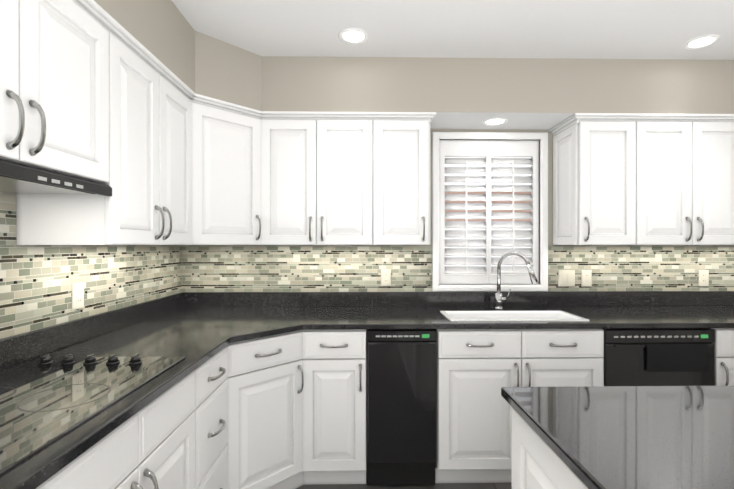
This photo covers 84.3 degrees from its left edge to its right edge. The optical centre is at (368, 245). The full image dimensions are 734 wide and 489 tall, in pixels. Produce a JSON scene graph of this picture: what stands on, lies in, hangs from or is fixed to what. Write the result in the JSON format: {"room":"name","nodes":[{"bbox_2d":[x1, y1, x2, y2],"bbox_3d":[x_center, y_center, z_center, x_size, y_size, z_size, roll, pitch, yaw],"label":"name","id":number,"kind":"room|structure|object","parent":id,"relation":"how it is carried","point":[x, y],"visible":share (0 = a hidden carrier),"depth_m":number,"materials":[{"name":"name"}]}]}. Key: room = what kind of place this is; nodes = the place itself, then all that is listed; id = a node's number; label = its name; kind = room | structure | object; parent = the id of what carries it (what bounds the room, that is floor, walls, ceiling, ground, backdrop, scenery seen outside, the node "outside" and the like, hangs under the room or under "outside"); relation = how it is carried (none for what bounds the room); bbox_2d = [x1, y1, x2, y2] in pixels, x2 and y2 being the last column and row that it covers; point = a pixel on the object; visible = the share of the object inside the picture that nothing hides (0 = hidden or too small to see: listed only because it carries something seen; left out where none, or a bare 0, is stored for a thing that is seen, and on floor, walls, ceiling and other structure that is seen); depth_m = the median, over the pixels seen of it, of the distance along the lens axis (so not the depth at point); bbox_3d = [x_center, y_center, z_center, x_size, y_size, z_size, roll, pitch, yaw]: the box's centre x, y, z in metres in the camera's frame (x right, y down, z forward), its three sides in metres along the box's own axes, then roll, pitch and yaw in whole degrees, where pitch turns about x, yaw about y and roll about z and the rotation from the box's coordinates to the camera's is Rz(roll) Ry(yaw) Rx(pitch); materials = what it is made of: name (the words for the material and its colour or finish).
{"room":"kitchen","nodes":[
{"label":"kitchen","id":0,"kind":"room"},
{"bbox_2d":[0,192,160,338],"bbox_3d":[-1.310,0.097,-0.156,0.150,2.470,6.170,0,0,-1],"label":"wall","id":1,"kind":"structure","parent":0,"point":[4,193],"depth_m":1.42,"materials":[{"name":"beige paint"}]},
{"bbox_2d":[0,194,15,244],"bbox_3d":[-1.251,-0.090,1.065,0.006,0.172,0.758,0,0,-1],"label":"backsplash","id":2,"kind":"structure","parent":1,"relation":"attached to","point":[7,219],"depth_m":1.41,"materials":[{"name":"beige tile"}]},
{"bbox_2d":[0,0,31,166],"bbox_3d":[-1.083,-0.509,0.877,0.335,0.571,0.380,0,0,-1],"label":"upper cabinet","id":3,"kind":"object","parent":1,"relation":"attached to","point":[15,15],"depth_m":1.05,"materials":[{"name":"white paint"}]},
{"bbox_2d":[32,0,111,187],"bbox_3d":[-1.089,-0.510,1.257,0.335,0.571,0.380,0,0,-1],"label":"upper cabinet","id":4,"kind":"object","parent":1,"relation":"attached to","point":[92,90],"depth_m":1.27,"materials":[{"name":"white paint"}]},
{"bbox_2d":[0,159,111,195],"bbox_3d":[-1.081,-0.200,1.068,0.346,0.046,0.756,0,0,-1],"label":"range hood","id":5,"kind":"object","parent":4,"relation":"attached to","point":[16,178],"visible":1,"depth_m":1.21,"materials":[{"name":"black metal"}]},
{"bbox_2d":[15,20,163,244],"bbox_3d":[-1.096,-0.400,1.627,0.335,0.791,0.356,0,0,-1],"label":"upper cabinet","id":6,"kind":"object","parent":1,"relation":"attached to","point":[133,214],"depth_m":1.55,"materials":[{"name":"white paint"}]},
{"bbox_2d":[0,245,181,338],"bbox_3d":[-1.254,0.156,1.216,0.006,0.319,3.111,0,0,-1],"label":"backsplash","id":7,"kind":"structure","parent":1,"relation":"attached to","point":[36,281],"depth_m":1.74,"materials":[{"name":"beige tile"}]},
{"bbox_2d":[72,282,83,309],"bbox_3d":[-1.253,0.215,1.750,0.008,0.114,0.070,0,0,-1],"label":"electrical outlet plate","id":8,"kind":"object","parent":7,"relation":"attached to","point":[77,295],"visible":1,"depth_m":1.74,"materials":[{"name":"white plastic"}]},
{"bbox_2d":[164,68,195,244],"bbox_3d":[-1.102,-0.400,1.983,0.335,0.791,0.356,0,0,-1],"label":"upper cabinet","id":9,"kind":"object","parent":1,"relation":"attached to","point":[179,100],"depth_m":2.01,"materials":[{"name":"white paint"}]},
{"bbox_2d":[196,94,263,244],"bbox_3d":[-0.803,-0.402,2.313,0.309,0.789,0.309,0,0,-1],"label":"upper cabinet","id":10,"kind":"object","parent":1,"relation":"attached to","point":[229,136],"depth_m":2.31,"materials":[{"name":"white paint"}]},
{"bbox_2d":[296,457,511,488],"bbox_3d":[1.502,1.382,-0.107,5.775,0.100,6.170,0,0,-1],"label":"floor","id":11,"kind":"structure","parent":0,"point":[506,485],"depth_m":2.24,"materials":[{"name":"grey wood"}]},
{"bbox_2d":[40,405,147,488],"bbox_3d":[-0.940,0.890,0.924,0.622,0.884,0.385,0,0,-1],"label":"base cabinet","id":12,"kind":"object","parent":11,"relation":"on","point":[119,460],"depth_m":1.01,"materials":[{"name":"white paint"}]},
{"bbox_2d":[0,291,733,488],"bbox_3d":[1.010,0.382,1.258,4.536,0.130,3.122,0,0,-1],"label":"countertop","id":13,"kind":"structure","parent":12,"relation":"on","point":[196,329],"depth_m":2.20,"materials":[{"name":"black stone"}]},
{"bbox_2d":[0,354,185,475],"bbox_3d":[-0.936,0.411,1.046,0.526,0.060,0.916,0,0,-1],"label":"cooktop","id":14,"kind":"object","parent":13,"relation":"in","point":[46,400],"visible":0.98,"depth_m":1.14,"materials":[{"name":"black glass"}]},
{"bbox_2d":[440,310,588,320],"bbox_3d":[0.840,0.507,2.406,0.772,0.197,0.320,0,0,-1],"label":"sink basin","id":15,"kind":"object","parent":13,"relation":"in","point":[554,315],"visible":0.21,"depth_m":2.53,"materials":[{"name":"white ceramic"}]},
{"bbox_2d":[494,251,537,309],"bbox_3d":[0.945,0.224,2.610,0.231,0.382,0.186,0,0,-1],"label":"faucet","id":16,"kind":"object","parent":13,"relation":"on","point":[499,298],"visible":1,"depth_m":2.65,"materials":[{"name":"silver metal"}]},
{"bbox_2d":[148,363,203,488],"bbox_3d":[-0.947,0.889,1.309,0.622,0.884,0.385,0,0,-1],"label":"base cabinet","id":17,"kind":"object","parent":11,"relation":"on","point":[176,417],"depth_m":1.37,"materials":[{"name":"white paint"}]},
{"bbox_2d":[204,343,231,488],"bbox_3d":[-0.953,0.889,1.686,0.622,0.884,0.370,0,0,-1],"label":"base cabinet","id":18,"kind":"object","parent":11,"relation":"on","point":[218,369],"depth_m":1.74,"materials":[{"name":"white paint"}]},
{"bbox_2d":[232,361,303,488],"bbox_3d":[-0.509,0.971,2.030,0.318,0.719,0.317,0,0,-1],"label":"door","id":19,"kind":"structure","parent":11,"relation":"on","point":[284,411],"depth_m":2.02,"materials":[{"name":"white paint"}]},
{"bbox_2d":[232,330,303,376],"bbox_3d":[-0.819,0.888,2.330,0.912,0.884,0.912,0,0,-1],"label":"drawer","id":20,"kind":"object","parent":11,"relation":"on","point":[279,355],"depth_m":2.02,"materials":[{"name":"white paint"}]},
{"bbox_2d":[304,329,365,484],"bbox_3d":[-0.192,0.888,2.486,0.348,0.884,0.623,0,0,-1],"label":"base cabinet","id":21,"kind":"object","parent":11,"relation":"on","point":[334,360],"depth_m":2.18,"materials":[{"name":"white paint"}]},
{"bbox_2d":[366,329,436,484],"bbox_3d":[0.177,0.890,2.483,0.382,0.879,0.620,0,0,-1],"label":"trash compactor","id":22,"kind":"object","parent":11,"relation":"on","point":[401,406],"visible":0.88,"depth_m":2.18,"materials":[{"name":"black metal"}]},
{"bbox_2d":[435,329,603,482],"bbox_3d":[0.824,0.888,2.484,0.906,0.883,0.661,0,0,-1],"label":"sink base","id":23,"kind":"object","parent":11,"relation":"on","point":[478,370],"visible":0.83,"depth_m":2.19,"materials":[{"name":"white paint"}]},
{"bbox_2d":[512,407,587,488],"bbox_3d":[1.562,0.890,0.247,2.272,0.883,2.006,0,0,-1],"label":"base cabinet","id":24,"kind":"object","parent":11,"relation":"on","point":[538,462],"visible":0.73,"depth_m":1.01,"materials":[{"name":"white paint"}]},
{"bbox_2d":[501,386,733,488],"bbox_3d":[1.572,0.433,0.217,2.324,0.030,2.017,0,0,-1],"label":"countertop","id":25,"kind":"structure","parent":24,"relation":"on","point":[637,437],"depth_m":0.91,"materials":[{"name":"black stone"}]},
{"bbox_2d":[602,328,714,385],"bbox_3d":[1.586,0.890,2.503,0.612,0.879,0.630,0,0,-1],"label":"dishwasher","id":26,"kind":"object","parent":11,"relation":"on","point":[659,356],"visible":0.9,"depth_m":2.20,"materials":[{"name":"black metal"}]},
{"bbox_2d":[712,328,733,385],"bbox_3d":[2.124,0.888,2.525,0.460,0.884,0.622,0,0,-1],"label":"base cabinet","id":27,"kind":"object","parent":11,"relation":"on","point":[724,356],"visible":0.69,"depth_m":2.20,"materials":[{"name":"white paint"}]},
{"bbox_2d":[94,0,733,129],"bbox_3d":[1.502,-0.973,-0.109,5.475,0.330,5.870,0,0,-1],"label":"soffit","id":28,"kind":"structure","parent":0,"point":[517,93],"depth_m":2.45,"materials":[{"name":"beige paint"}]},
{"bbox_2d":[482,117,507,125],"bbox_3d":[0.822,-0.807,2.635,0.164,0.006,0.164,0,0,-1],"label":"recessed light","id":29,"kind":"object","parent":28,"relation":"in","point":[494,121],"visible":1,"depth_m":2.63,"materials":[{"name":"white paint"}]},
{"bbox_2d":[171,0,733,59],"bbox_3d":[1.502,-1.188,-0.109,5.775,0.100,6.170,0,0,-1],"label":"ceiling","id":30,"kind":"structure","parent":0,"point":[607,29],"depth_m":2.11,"materials":[{"name":"white paint"}]},
{"bbox_2d":[339,28,368,43],"bbox_3d":[-0.080,-1.137,2.199,0.164,0.006,0.164,0,0,-1],"label":"recessed light","id":31,"kind":"object","parent":30,"relation":"in","point":[353,36],"visible":1,"depth_m":2.19,"materials":[{"name":"white paint"}]},
{"bbox_2d":[683,34,720,49],"bbox_3d":[1.859,-1.137,2.262,0.164,0.006,0.164,0,0,-1],"label":"recessed light","id":32,"kind":"object","parent":30,"relation":"in","point":[701,42],"visible":1,"depth_m":2.26,"materials":[{"name":"white paint"}]},
{"bbox_2d":[430,129,552,291],"bbox_3d":[1.450,0.094,2.902,5.475,2.470,0.150,0,0,-1],"label":"wall","id":33,"kind":"structure","parent":0,"point":[550,189],"depth_m":2.82,"materials":[{"name":"beige paint"}]},
{"bbox_2d":[264,112,319,244],"bbox_3d":[-0.491,-0.401,2.623,0.343,0.791,0.335,0,0,-1],"label":"upper cabinet","id":34,"kind":"object","parent":33,"relation":"attached to","point":[291,139],"depth_m":2.46,"materials":[{"name":"white paint"}]},
{"bbox_2d":[182,245,431,291],"bbox_3d":[-0.417,0.155,2.790,1.716,0.319,0.006,0,0,-1],"label":"backsplash","id":35,"kind":"structure","parent":33,"relation":"attached to","point":[282,268],"depth_m":2.79,"materials":[{"name":"beige tile"}]},
{"bbox_2d":[381,270,390,285],"bbox_3d":[0.120,0.219,2.789,0.070,0.114,0.008,0,0,-1],"label":"outlet","id":36,"kind":"object","parent":35,"relation":"attached to","point":[385,277],"visible":1,"depth_m":2.79,"materials":[{"name":"beige plastic"}]},
{"bbox_2d":[320,112,375,244],"bbox_3d":[-0.148,-0.401,2.629,0.342,0.791,0.335,0,0,-1],"label":"upper cabinet","id":37,"kind":"object","parent":33,"relation":"attached to","point":[347,139],"depth_m":2.46,"materials":[{"name":"white paint"}]},
{"bbox_2d":[376,112,435,244],"bbox_3d":[0.201,-0.401,2.635,0.355,0.791,0.335,0,0,-1],"label":"upper cabinet","id":38,"kind":"object","parent":33,"relation":"attached to","point":[402,138],"depth_m":2.47,"materials":[{"name":"white paint"}]},
{"bbox_2d":[432,132,547,291],"bbox_3d":[0.841,-0.236,2.863,0.801,1.099,0.138,0,0,-1],"label":"window","id":39,"kind":"structure","parent":33,"relation":"in","point":[542,137],"depth_m":2.80,"materials":[{"name":"white paint"}]},
{"bbox_2d":[439,140,538,283],"bbox_3d":[0.841,-0.236,2.836,0.701,1.006,0.059,0,0,-1],"label":"window shutter","id":40,"kind":"object","parent":39,"relation":"attached to","point":[487,149],"visible":0.96,"depth_m":2.83,"materials":[{"name":"white paint"}]},
{"bbox_2d":[548,113,639,244],"bbox_3d":[1.465,-0.401,2.657,0.363,0.791,0.335,0,0,-1],"label":"upper cabinet","id":41,"kind":"object","parent":33,"relation":"attached to","point":[596,156],"depth_m":2.49,"materials":[{"name":"white paint"}]},
{"bbox_2d":[548,245,733,290],"bbox_3d":[2.566,0.155,2.841,2.646,0.319,0.006,0,0,-1],"label":"backsplash","id":42,"kind":"structure","parent":33,"relation":"attached to","point":[644,267],"depth_m":2.83,"materials":[{"name":"beige tile"}]},
{"bbox_2d":[558,270,574,286],"bbox_3d":[1.374,0.224,2.810,0.116,0.114,0.008,0,0,-1],"label":"switch plate","id":43,"kind":"object","parent":42,"relation":"attached to","point":[566,278],"visible":1,"depth_m":2.81,"materials":[{"name":"beige plastic"}]},
{"bbox_2d":[581,270,591,286],"bbox_3d":[1.514,0.224,2.813,0.070,0.114,0.008,0,0,-1],"label":"outlet","id":44,"kind":"object","parent":42,"relation":"attached to","point":[586,278],"visible":1,"depth_m":2.81,"materials":[{"name":"beige plastic"}]},
{"bbox_2d":[698,270,708,285],"bbox_3d":[2.339,0.224,2.827,0.070,0.114,0.008,0,0,-1],"label":"outlet","id":45,"kind":"object","parent":42,"relation":"attached to","point":[703,277],"visible":1,"depth_m":2.83,"materials":[{"name":"beige plastic"}]},
{"bbox_2d":[640,113,733,244],"bbox_3d":[1.996,-0.401,2.666,0.700,0.791,0.335,0,0,-1],"label":"upper cabinet","id":46,"kind":"object","parent":33,"relation":"attached to","point":[641,179],"depth_m":2.50,"materials":[{"name":"white paint"}]},
{"label":"outside","id":47,"kind":"structure","parent":0,"visible":0},
{"bbox_2d":[445,157,530,274],"bbox_3d":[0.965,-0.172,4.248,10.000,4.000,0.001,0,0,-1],"label":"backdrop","id":48,"kind":"structure","parent":47,"point":[453,165],"depth_m":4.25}
]}

